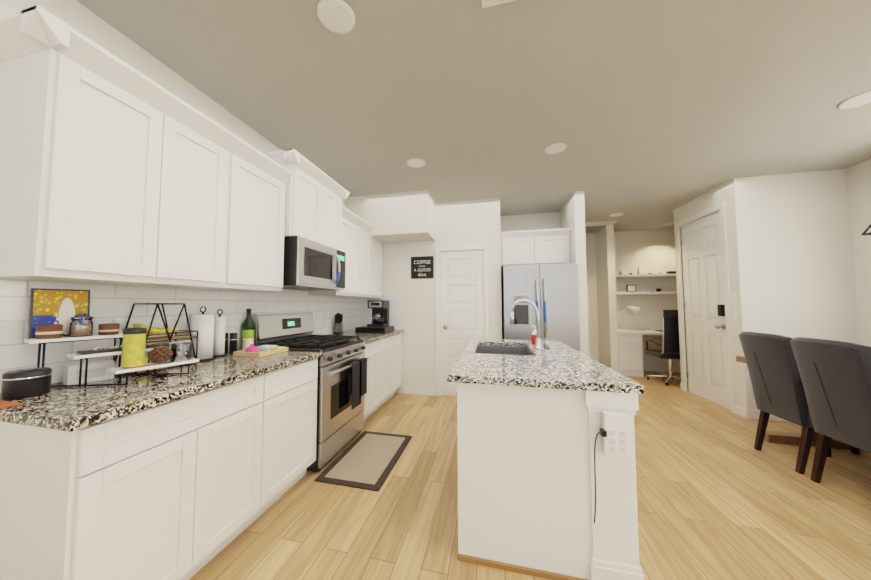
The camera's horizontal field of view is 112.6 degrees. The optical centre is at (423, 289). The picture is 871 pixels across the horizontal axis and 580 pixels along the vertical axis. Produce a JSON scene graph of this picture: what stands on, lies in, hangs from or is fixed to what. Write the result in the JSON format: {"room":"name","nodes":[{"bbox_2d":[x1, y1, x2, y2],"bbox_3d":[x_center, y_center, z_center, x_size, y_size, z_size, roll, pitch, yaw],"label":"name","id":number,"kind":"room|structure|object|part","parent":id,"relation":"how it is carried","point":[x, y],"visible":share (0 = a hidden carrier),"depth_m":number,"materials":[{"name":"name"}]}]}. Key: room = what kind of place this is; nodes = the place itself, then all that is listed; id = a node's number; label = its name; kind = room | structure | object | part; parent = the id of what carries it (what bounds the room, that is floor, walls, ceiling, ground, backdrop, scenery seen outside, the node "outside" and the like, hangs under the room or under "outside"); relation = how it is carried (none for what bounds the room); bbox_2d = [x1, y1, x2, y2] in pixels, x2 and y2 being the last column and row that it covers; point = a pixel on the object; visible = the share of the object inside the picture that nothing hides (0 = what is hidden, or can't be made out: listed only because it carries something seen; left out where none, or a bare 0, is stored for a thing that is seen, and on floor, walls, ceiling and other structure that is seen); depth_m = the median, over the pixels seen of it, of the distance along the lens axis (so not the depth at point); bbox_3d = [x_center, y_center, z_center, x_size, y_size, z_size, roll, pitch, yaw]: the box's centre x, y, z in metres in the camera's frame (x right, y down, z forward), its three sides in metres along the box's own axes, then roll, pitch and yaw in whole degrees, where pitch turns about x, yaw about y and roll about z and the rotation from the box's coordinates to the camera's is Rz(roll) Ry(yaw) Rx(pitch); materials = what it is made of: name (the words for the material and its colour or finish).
{"room":"kitchen","nodes":[
{"label":"kitchen","id":0,"kind":"room"},
{"bbox_2d":[0,0,350,392],"bbox_3d":[-1.775,-0.044,1.199,0.120,2.740,6.870,-1,-3,14],"label":"wall","id":1,"kind":"structure","parent":0,"point":[76,15],"depth_m":1.66,"materials":[{"name":"white paint"}]},
{"bbox_2d":[0,17,183,287],"bbox_3d":[-1.506,-0.513,1.323,0.352,0.949,0.436,-1,-3,14],"label":"upper cabinet","id":2,"kind":"object","parent":1,"relation":"attached to","point":[114,170],"depth_m":1.17,"materials":[{"name":"white wood"}]},
{"bbox_2d":[0,279,403,391],"bbox_3d":[-1.010,0.213,2.664,0.674,0.559,3.400,-1,-3,14],"label":"tile backsplash","id":3,"kind":"structure","parent":1,"relation":"attached to","point":[111,303],"depth_m":1.68,"materials":[{"name":"white tile"}]},
{"bbox_2d":[176,105,243,290],"bbox_3d":[-1.423,-0.495,1.667,0.352,0.949,0.510,-1,-3,14],"label":"upper cabinet","id":4,"kind":"object","parent":1,"relation":"attached to","point":[210,215],"depth_m":1.69,"materials":[{"name":"white wood"}]},
{"bbox_2d":[228,145,287,291],"bbox_3d":[-1.328,-0.474,2.058,0.352,0.949,0.592,-1,-3,14],"label":"upper cabinet","id":5,"kind":"object","parent":1,"relation":"attached to","point":[264,229],"depth_m":2.08,"materials":[{"name":"white wood"}]},
{"bbox_2d":[264,149,327,245],"bbox_3d":[-1.181,-0.753,2.583,0.399,0.668,0.454,-1,-3,14],"label":"upper cabinet","id":6,"kind":"object","parent":1,"relation":"attached to","point":[307,187],"depth_m":2.48,"materials":[{"name":"white wood"}]},
{"bbox_2d":[282,236,345,290],"bbox_3d":[-1.087,-0.213,2.705,0.510,0.395,0.748,-1,-3,14],"label":"microwave","id":7,"kind":"object","parent":6,"relation":"attached to","point":[309,265],"visible":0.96,"depth_m":2.48,"materials":[{"name":"silver metal"}]},
{"bbox_2d":[309,209,359,296],"bbox_3d":[-1.012,-0.406,3.365,0.352,0.949,0.492,-1,-3,14],"label":"upper cabinet","id":8,"kind":"object","parent":1,"relation":"attached to","point":[351,222],"depth_m":3.37,"materials":[{"name":"white wood"}]},
{"bbox_2d":[328,177,343,251],"bbox_3d":[-1.102,-0.736,2.910,0.399,0.668,0.454,-1,-3,14],"label":"upper cabinet","id":9,"kind":"object","parent":1,"relation":"attached to","point":[335,194],"depth_m":2.96,"materials":[{"name":"white wood"}]},
{"bbox_2d":[360,221,375,296],"bbox_3d":[-0.919,-0.386,3.750,0.352,0.949,0.537,-1,-3,14],"label":"upper cabinet","id":10,"kind":"object","parent":1,"relation":"attached to","point":[367,243],"depth_m":3.81,"materials":[{"name":"white wood"}]},
{"bbox_2d":[356,239,382,297],"bbox_3d":[-0.826,-0.323,4.133,0.352,0.864,0.492,-1,-3,14],"label":"upper cabinet","id":11,"kind":"object","parent":1,"relation":"attached to","point":[379,245],"depth_m":4.21,"materials":[{"name":"white wood"}]},
{"bbox_2d":[346,190,434,242],"bbox_3d":[-0.441,-0.989,4.084,1.144,0.550,0.500,-1,-3,14],"label":"soffit","id":12,"kind":"structure","parent":0,"point":[400,217],"depth_m":3.83,"materials":[{"name":"white paint"}]},
{"bbox_2d":[382,198,501,395],"bbox_3d":[0.074,0.114,4.221,2.054,2.740,0.120,-1,-3,14],"label":"wall","id":13,"kind":"structure","parent":0,"point":[469,222],"depth_m":4.14,"materials":[{"name":"white paint"}]},
{"bbox_2d":[403,386,434,395],"bbox_3d":[-0.057,1.431,4.114,0.470,0.100,0.014,-1,-3,14],"label":"baseboard","id":14,"kind":"structure","parent":13,"relation":"attached to","point":[418,390],"depth_m":4.11,"materials":[{"name":"white wood"}]},
{"bbox_2d":[411,256,433,278],"bbox_3d":[-0.013,-0.325,4.194,0.330,0.315,0.018,-1,-3,14],"label":"coffee sign","id":15,"kind":"object","parent":13,"relation":"attached to","point":[429,273],"visible":1,"depth_m":4.18,"materials":[{"name":"black wood"}]},
{"bbox_2d":[436,244,489,395],"bbox_3d":[0.540,0.424,4.019,0.740,2.100,0.114,-1,-3,14],"label":"pantry door","id":16,"kind":"structure","parent":13,"relation":"in","point":[462,298],"depth_m":4.06,"materials":[{"name":"white paint"}]},
{"bbox_2d":[77,0,870,232],"bbox_3d":[1.706,-1.427,1.939,6.934,0.100,10.400,-1,-3,14],"label":"ceiling","id":17,"kind":"structure","parent":0,"point":[652,114],"depth_m":1.98,"materials":[{"name":"grey paint"}]},
{"bbox_2d":[317,0,354,34],"bbox_3d":[-0.443,-1.395,1.485,0.190,0.012,0.190,-1,-3,14],"label":"recessed light","id":18,"kind":"object","parent":17,"relation":"in","point":[336,16],"visible":1,"depth_m":1.48,"materials":[{"name":"white plastic"}]},
{"bbox_2d":[407,158,424,167],"bbox_3d":[-0.074,-1.315,3.013,0.190,0.012,0.190,-1,-3,14],"label":"recessed light","id":19,"kind":"object","parent":17,"relation":"in","point":[415,162],"visible":1,"depth_m":2.99,"materials":[{"name":"white plastic"}]},
{"bbox_2d":[482,0,515,7],"bbox_3d":[0.430,-1.406,1.268,0.350,0.012,0.260,-1,-3,14],"label":"ceiling vent","id":20,"kind":"object","parent":17,"relation":"in","point":[487,3],"visible":1,"depth_m":1.41,"materials":[{"name":"white metal"}]},
{"bbox_2d":[545,143,566,153],"bbox_3d":[1.248,-1.329,2.735,0.190,0.012,0.190,-1,-3,14],"label":"recessed light","id":21,"kind":"object","parent":17,"relation":"in","point":[554,148],"visible":1,"depth_m":2.72,"materials":[{"name":"white plastic"}]},
{"bbox_2d":[585,221,617,226],"bbox_3d":[3.169,-1.198,5.256,0.550,0.010,0.250,-1,-3,14],"label":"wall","id":22,"kind":"structure","parent":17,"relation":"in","point":[600,223],"depth_m":5.22,"materials":[{"name":"white paint"}]},
{"bbox_2d":[609,213,622,216],"bbox_3d":[3.152,-1.224,4.742,0.190,0.012,0.190,-1,-3,14],"label":"recessed light","id":23,"kind":"object","parent":17,"relation":"in","point":[615,214],"visible":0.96,"depth_m":4.71,"materials":[{"name":"white"}]},
{"bbox_2d":[837,90,870,109],"bbox_3d":[3.145,-1.364,2.072,0.220,0.012,0.220,-1,-3,14],"label":"recessed light","id":24,"kind":"object","parent":17,"relation":"attached to","point":[860,99],"visible":0.98,"depth_m":2.09,"materials":[{"name":"white"}]},
{"bbox_2d":[861,224,870,234],"bbox_3d":[3.103,-0.895,1.574,0.409,0.999,0.810,-1,-3,14],"label":"pendant light","id":25,"kind":"object","parent":17,"relation":"hanging from","point":[866,230],"visible":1,"depth_m":1.97,"materials":[{"name":"black metal"}]},
{"bbox_2d":[189,371,870,579],"bbox_3d":[1.706,1.409,1.791,6.934,0.100,10.400,-1,-3,14],"label":"floor","id":26,"kind":"structure","parent":0,"point":[719,497],"depth_m":1.78,"materials":[{"name":"brown wood"}]},
{"bbox_2d":[0,371,275,579],"bbox_3d":[-1.319,0.900,1.385,0.652,0.874,0.841,-1,-3,14],"label":"base cabinet","id":27,"kind":"object","parent":26,"relation":"on","point":[187,488],"depth_m":1.09,"materials":[{"name":"white wood"}]},
{"bbox_2d":[272,358,317,503],"bbox_3d":[-1.179,0.931,1.965,0.652,0.874,0.599,-1,-3,14],"label":"base cabinet","id":28,"kind":"object","parent":26,"relation":"on","point":[296,385],"depth_m":1.94,"materials":[{"name":"white wood"}]},
{"bbox_2d":[251,312,368,471],"bbox_3d":[-0.971,0.807,2.624,0.746,1.190,0.748,-1,-3,14],"label":"range","id":29,"kind":"object","parent":26,"relation":"on","point":[342,379],"visible":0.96,"depth_m":2.47,"materials":[{"name":"silver metal"}]},
{"bbox_2d":[314,431,411,491],"bbox_3d":[-0.444,1.387,2.436,0.495,0.011,0.840,-1,-3,14],"label":"rug","id":30,"kind":"object","parent":26,"relation":"on","point":[367,460],"visible":1,"depth_m":2.32,"materials":[{"name":"beige fabric"}]},
{"bbox_2d":[363,338,383,420],"bbox_3d":[-0.870,0.997,3.243,0.652,0.874,0.502,-1,-3,14],"label":"base cabinet","id":31,"kind":"object","parent":26,"relation":"on","point":[374,350],"depth_m":3.25,"materials":[{"name":"white wood"}]},
{"bbox_2d":[384,335,395,402],"bbox_3d":[-0.774,1.018,3.638,0.652,0.874,0.564,-1,-3,14],"label":"base cabinet","id":32,"kind":"object","parent":26,"relation":"on","point":[389,342],"depth_m":3.72,"materials":[{"name":"white wood"}]},
{"bbox_2d":[396,333,401,389],"bbox_3d":[-0.679,1.039,4.033,0.652,0.874,0.500,-1,-3,14],"label":"base cabinet","id":33,"kind":"object","parent":26,"relation":"on","point":[398,336],"depth_m":4.07,"materials":[{"name":"white wood"}]},
{"bbox_2d":[0,329,403,431],"bbox_3d":[-1.008,0.509,2.632,0.682,0.035,3.428,-1,-3,14],"label":"countertop","id":34,"kind":"structure","parent":33,"relation":"on","point":[69,409],"depth_m":1.21,"materials":[{"name":"stone"}]},
{"bbox_2d":[0,400,20,408],"bbox_3d":[-1.518,0.403,1.028,0.180,0.008,0.047,-1,-3,14],"label":"trivet","id":35,"kind":"object","parent":34,"relation":"on","point":[5,404],"visible":0.94,"depth_m":1.02,"materials":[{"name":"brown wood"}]},
{"bbox_2d":[1,367,51,399],"bbox_3d":[-1.554,0.362,1.140,0.117,0.101,0.117,-1,-3,14],"label":"canister","id":36,"kind":"object","parent":34,"relation":"on","point":[24,383],"visible":1,"depth_m":1.11,"materials":[{"name":"black metal"}]},
{"bbox_2d":[63,360,114,384],"bbox_3d":[-1.548,0.381,1.349,0.066,0.085,0.145,-2,-3,29],"label":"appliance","id":37,"kind":"object","parent":34,"relation":"on","point":[97,370],"visible":0.96,"depth_m":1.33,"materials":[{"name":"white plastic"}]},
{"bbox_2d":[24,333,198,387],"bbox_3d":[-1.425,0.319,1.368,0.424,0.210,0.466,-1,-3,14],"label":"server","id":38,"kind":"object","parent":34,"relation":"on","point":[101,352],"visible":0.77,"depth_m":1.30,"materials":[{"name":"white ceramic"}]},
{"bbox_2d":[35,324,62,338],"bbox_3d":[-1.597,0.177,1.242,0.073,0.058,0.073,-1,-3,14],"label":"cake","id":39,"kind":"object","parent":38,"relation":"on","point":[50,331],"visible":0.98,"depth_m":1.22,"materials":[{"name":"brown food"}]},
{"bbox_2d":[28,288,89,338],"bbox_3d":[-1.634,0.103,1.311,0.031,0.215,0.170,-2,-3,29],"label":"canvas painting","id":40,"kind":"object","parent":38,"relation":"on","point":[56,306],"visible":0.79,"depth_m":1.30,"materials":[{"name":"multicoloured fabric"}]},
{"bbox_2d":[69,313,92,336],"bbox_3d":[-1.554,0.158,1.322,0.070,0.106,0.070,-1,-3,14],"label":"candle jar","id":41,"kind":"object","parent":38,"relation":"on","point":[79,330],"visible":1,"depth_m":1.31,"materials":[{"name":"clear glass"}]},
{"bbox_2d":[98,323,119,334],"bbox_3d":[-1.512,0.188,1.397,0.071,0.052,0.071,-1,-3,14],"label":"cake","id":42,"kind":"object","parent":38,"relation":"on","point":[109,329],"visible":1,"depth_m":1.37,"materials":[{"name":"brown food"}]},
{"bbox_2d":[121,327,146,367],"bbox_3d":[-1.330,0.263,1.336,0.078,0.176,0.078,-1,-3,14],"label":"can","id":43,"kind":"object","parent":38,"relation":"on","point":[133,347],"visible":1,"depth_m":1.31,"materials":[{"name":"yellow plastic"}]},
{"bbox_2d":[148,345,173,363],"bbox_3d":[-1.276,0.311,1.413,0.092,0.088,0.090,-1,-3,14],"label":"pine cone","id":44,"kind":"object","parent":38,"relation":"on","point":[160,354],"visible":1,"depth_m":1.39,"materials":[{"name":"brown plant"}]},
{"bbox_2d":[170,342,191,361],"bbox_3d":[-1.244,0.317,1.492,0.086,0.085,0.086,-1,-3,14],"label":"glass candle","id":45,"kind":"object","parent":38,"relation":"on","point":[182,351],"visible":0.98,"depth_m":1.47,"materials":[{"name":"clear glass"}]},
{"bbox_2d":[115,303,197,373],"bbox_3d":[-1.496,0.257,1.642,0.178,0.364,0.317,-1,-3,14],"label":"rack","id":46,"kind":"object","parent":34,"relation":"on","point":[169,337],"visible":0.65,"depth_m":1.63,"materials":[{"name":"black metal"}]},
{"bbox_2d":[133,324,178,333],"bbox_3d":[-1.505,0.218,1.634,0.103,0.069,0.186,-1,-3,14],"label":"bananas","id":47,"kind":"object","parent":46,"relation":"on","point":[153,330],"visible":0.73,"depth_m":1.61,"materials":[{"name":"yellow food"}]},
{"bbox_2d":[152,340,190,361],"bbox_3d":[-1.484,0.364,1.718,0.104,0.125,0.135,-1,-3,14],"label":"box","id":48,"kind":"object","parent":46,"relation":"on","point":[176,342],"visible":0.1,"depth_m":1.70,"materials":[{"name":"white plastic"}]},
{"bbox_2d":[190,306,214,361],"bbox_3d":[-1.432,0.278,1.883,0.148,0.346,0.148,-1,-3,14],"label":"paper towel","id":49,"kind":"object","parent":34,"relation":"on","point":[202,324],"visible":0.85,"depth_m":1.84,"materials":[{"name":"white paper"}]},
{"bbox_2d":[213,309,225,357],"bbox_3d":[-1.411,0.295,2.010,0.092,0.326,0.092,-1,-3,14],"label":"paper towel holder","id":50,"kind":"object","parent":34,"relation":"on","point":[219,337],"visible":0.96,"depth_m":1.98,"materials":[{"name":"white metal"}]},
{"bbox_2d":[224,333,237,353],"bbox_3d":[-1.411,0.388,2.107,0.109,0.150,0.049,1,-3,-14],"label":"pepper mills","id":51,"kind":"object","parent":34,"relation":"on","point":[233,343],"visible":0.65,"depth_m":2.10,"materials":[{"name":"black plastic"}]},
{"bbox_2d":[242,338,253,349],"bbox_3d":[-1.321,0.416,2.188,0.078,0.102,0.078,-1,-3,14],"label":"jar","id":52,"kind":"object","parent":34,"relation":"on","point":[247,342],"visible":0.71,"depth_m":2.16,"materials":[{"name":"beige"}]},
{"bbox_2d":[241,309,254,349],"bbox_3d":[-1.388,0.311,2.306,0.087,0.325,0.087,-1,-3,14],"label":"olive oil bottle","id":53,"kind":"object","parent":34,"relation":"on","point":[248,327],"visible":0.75,"depth_m":2.28,"materials":[{"name":"green glass"}]},
{"bbox_2d":[233,344,287,356],"bbox_3d":[-1.180,0.426,2.131,0.220,0.076,0.285,-1,-3,14],"label":"bamboo tray","id":54,"kind":"object","parent":34,"relation":"on","point":[251,350],"visible":1,"depth_m":2.06,"materials":[{"name":"brown wood"}]},
{"bbox_2d":[333,313,343,333],"bbox_3d":[-1.047,0.412,3.601,0.090,0.259,0.100,-1,-3,14],"label":"knife block","id":55,"kind":"object","parent":34,"relation":"on","point":[338,327],"visible":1,"depth_m":3.59,"materials":[{"name":"black plastic"}]},
{"bbox_2d":[355,326,393,333],"bbox_3d":[-0.627,0.518,3.821,0.400,0.070,0.364,-1,-3,14],"label":"drawer box","id":56,"kind":"object","parent":34,"relation":"on","point":[379,330],"visible":0.92,"depth_m":3.67,"materials":[{"name":"black plastic"}]},
{"bbox_2d":[367,300,389,326],"bbox_3d":[-0.593,0.311,3.867,0.221,0.345,0.240,-1,-3,14],"label":"coffee maker","id":57,"kind":"object","parent":56,"relation":"on","point":[380,312],"visible":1,"depth_m":3.80,"materials":[{"name":"black plastic"}]},
{"bbox_2d":[501,263,579,351],"bbox_3d":[1.590,0.582,4.078,0.900,1.790,0.958,-1,-3,14],"label":"refrigerator","id":58,"kind":"object","parent":26,"relation":"on","point":[550,292],"visible":0.6,"depth_m":3.68,"materials":[{"name":"grey metal"}]},
{"bbox_2d":[447,378,644,579],"bbox_3d":[0.734,0.939,2.133,0.868,0.874,1.664,-1,-3,14],"label":"kitchen island","id":59,"kind":"object","parent":26,"relation":"on","point":[547,486],"depth_m":1.37,"materials":[{"name":"paint"},{"name":"granite"},{"name":"stainless steel"}]},
{"bbox_2d":[447,338,643,389],"bbox_3d":[0.739,0.457,2.183,0.868,0.092,1.670,-1,-3,14],"label":"island countertop","id":60,"kind":"structure","parent":59,"relation":"on","point":[557,363],"depth_m":1.62,"materials":[{"name":"stone"}]},
{"bbox_2d":[475,342,530,353],"bbox_3d":[0.667,0.613,2.424,0.443,0.218,0.712,-1,-3,14],"label":"sink","id":61,"kind":"object","parent":60,"relation":"in","point":[484,347],"depth_m":2.77,"materials":[{"name":"grey metal"}]},
{"bbox_2d":[510,299,541,348],"bbox_3d":[0.847,0.277,2.407,0.252,0.405,0.074,-1,-3,14],"label":"faucet","id":62,"kind":"object","parent":60,"relation":"on","point":[538,342],"visible":1,"depth_m":2.38,"materials":[{"name":"silver metal"}]},
{"bbox_2d":[531,325,536,345],"bbox_3d":[0.979,0.397,2.535,0.066,0.178,0.066,-1,-3,14],"label":"soap bottle","id":63,"kind":"object","parent":60,"relation":"on","point":[533,337],"visible":0.79,"depth_m":2.51,"materials":[{"name":"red plastic"}]},
{"bbox_3d":[1.007,0.449,2.371,0.040,0.057,0.040,-1,-3,14],"label":"soap dispenser cap","id":64,"kind":"part","parent":60,"relation":"part of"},
{"bbox_2d":[617,330,661,376],"bbox_3d":[4.593,1.146,5.237,2.120,0.785,0.578,-1,-3,14],"label":"desk","id":65,"kind":"object","parent":26,"relation":"on","point":[630,354],"visible":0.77,"depth_m":5.17,"materials":[{"name":"white wood"}]},
{"bbox_2d":[617,306,639,330],"bbox_3d":[3.881,0.533,5.524,0.406,0.468,0.150,-1,-3,20],"label":"desk lamp","id":66,"kind":"object","parent":65,"relation":"on","point":[634,310],"visible":0.83,"depth_m":5.47,"materials":[{"name":"white plastic"}]},
{"bbox_2d":[646,310,680,385],"bbox_3d":[4.053,0.919,4.774,0.607,1.190,0.654,-1,-3,14],"label":"office chair","id":67,"kind":"object","parent":26,"relation":"on","point":[670,351],"visible":0.58,"depth_m":4.54,"materials":[{"name":"black leather"}]},
{"bbox_2d":[739,332,830,473],"bbox_3d":[3.071,0.871,2.344,0.616,1.038,0.441,-1,-3,14],"label":"dining chair","id":68,"kind":"object","parent":26,"relation":"on","point":[776,382],"visible":0.71,"depth_m":2.32,"materials":[{"name":"fabric"}]},
{"bbox_2d":[736,356,862,450],"bbox_3d":[3.292,0.961,1.493,0.980,0.763,2.620,-1,-3,14],"label":"dining table","id":69,"kind":"object","parent":26,"relation":"on","point":[789,438],"visible":0.21,"depth_m":2.65,"materials":[{"name":"brown wood"}]},
{"bbox_2d":[790,337,870,482],"bbox_3d":[2.960,0.847,1.888,0.616,1.038,0.441,-1,-3,14],"label":"dining chair","id":70,"kind":"object","parent":26,"relation":"on","point":[835,376],"visible":1,"depth_m":1.92,"materials":[{"name":"fabric"}]},
{"bbox_2d":[850,445,859,454],"bbox_3d":[3.900,0.867,2.257,0.616,1.038,0.441,-1,-3,14],"label":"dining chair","id":71,"kind":"object","parent":26,"relation":"on","point":[855,450],"visible":0.04,"depth_m":2.46,"materials":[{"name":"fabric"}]},
{"bbox_2d":[500,212,559,300],"bbox_3d":[1.724,0.139,4.696,1.170,2.740,0.120,-1,-3,14],"label":"wall","id":72,"kind":"structure","parent":0,"point":[536,221],"depth_m":4.70,"materials":[{"name":"white paint"}]},
{"bbox_2d":[501,228,570,270],"bbox_3d":[1.633,-0.582,4.358,0.926,0.485,0.648,-1,-3,14],"label":"upper cabinet","id":73,"kind":"object","parent":72,"relation":"attached to","point":[539,247],"visible":0.92,"depth_m":4.07,"materials":[{"name":"white wood"}]},
{"bbox_2d":[560,191,588,355],"bbox_3d":[2.120,0.108,4.103,0.120,2.740,0.850,-1,-3,14],"label":"wall","id":74,"kind":"structure","parent":0,"point":[572,214],"depth_m":3.73,"materials":[{"name":"white paint"}]},
{"bbox_2d":[595,224,618,372],"bbox_3d":[3.497,0.183,5.543,0.120,2.740,0.600,-1,-3,14],"label":"wall","id":75,"kind":"structure","parent":0,"point":[606,301],"depth_m":5.35,"materials":[{"name":"white paint"}]},
{"bbox_2d":[585,229,680,372],"bbox_3d":[4.189,0.194,5.746,3.370,2.740,0.120,-1,-3,14],"label":"wall","id":76,"kind":"structure","parent":0,"point":[649,251],"depth_m":5.68,"materials":[{"name":"white paint"}]},
{"bbox_2d":[615,274,675,277],"bbox_3d":[4.414,-0.271,5.519,1.675,0.045,0.259,-1,-3,14],"label":"shelf","id":77,"kind":"object","parent":76,"relation":"attached to","point":[644,275],"visible":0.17,"depth_m":5.46,"materials":[{"name":"white wood"}]},
{"bbox_2d":[618,267,675,274],"bbox_3d":[4.268,-0.373,5.550,0.970,0.160,0.076,-1,-3,14],"label":"decor","id":78,"kind":"object","parent":77,"relation":"on","point":[667,272],"visible":0.75,"depth_m":5.51,"materials":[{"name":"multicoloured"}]},
{"bbox_2d":[616,291,676,294],"bbox_3d":[4.186,0.061,5.557,1.205,0.045,0.259,-1,-3,14],"label":"shelf","id":79,"kind":"object","parent":76,"relation":"attached to","point":[640,293],"visible":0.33,"depth_m":5.46,"materials":[{"name":"white wood"}]},
{"bbox_2d":[626,285,660,291],"bbox_3d":[4.050,-0.031,5.585,0.880,0.140,0.040,-1,-3,14],"label":"decor","id":80,"kind":"object","parent":79,"relation":"on","point":[630,288],"visible":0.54,"depth_m":5.58,"materials":[{"name":"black plastic"}]},
{"bbox_2d":[673,177,759,410],"bbox_3d":[3.810,0.095,3.859,0.120,2.740,1.170,-1,-3,14],"label":"wall","id":81,"kind":"structure","parent":0,"point":[732,194],"depth_m":3.35,"materials":[{"name":"white paint"}]},
{"bbox_2d":[675,202,735,413],"bbox_3d":[3.748,0.211,3.910,0.121,2.515,0.960,-1,-3,14],"label":"door","id":82,"kind":"structure","parent":81,"relation":"in","point":[707,353],"depth_m":3.85,"materials":[{"name":"white paint"}]},
{"bbox_2d":[730,293,736,303],"bbox_3d":[3.632,0.101,3.400,0.010,0.120,0.075,-1,-3,14],"label":"switch plate","id":83,"kind":"object","parent":81,"relation":"attached to","point":[734,301],"depth_m":3.39,"materials":[{"name":"white plastic"}]},
{"bbox_2d":[731,311,737,320],"bbox_3d":[3.632,0.301,3.389,0.010,0.120,0.075,-1,-3,14],"label":"switch plate","id":84,"kind":"object","parent":81,"relation":"attached to","point":[734,313],"depth_m":3.38,"materials":[{"name":"white plastic"}]},
{"bbox_2d":[735,405,747,418],"bbox_3d":[3.624,1.388,3.304,0.014,0.100,0.164,-1,-3,14],"label":"baseboard","id":85,"kind":"structure","parent":81,"relation":"attached to","point":[741,411],"depth_m":3.30,"materials":[{"name":"white wood"}]},
{"bbox_2d":[747,169,858,343],"bbox_3d":[4.440,0.059,3.168,1.430,2.740,0.120,-1,-3,14],"label":"wall","id":86,"kind":"structure","parent":0,"point":[802,260],"depth_m":3.19,"materials":[{"name":"white paint"}]},
{"bbox_2d":[748,410,788,421],"bbox_3d":[4.094,1.378,3.114,0.990,0.100,0.014,-1,-3,14],"label":"baseboard","id":87,"kind":"structure","parent":86,"relation":"attached to","point":[753,414],"depth_m":3.20,"materials":[{"name":"white wood"}]},
{"bbox_2d":[846,159,870,345],"bbox_3d":[3.941,-0.119,-0.240,0.320,2.740,6.750,-1,-3,14],"label":"wall","id":88,"kind":"structure","parent":0,"point":[858,177],"depth_m":3.02,"materials":[{"name":"white paint"}]}
]}

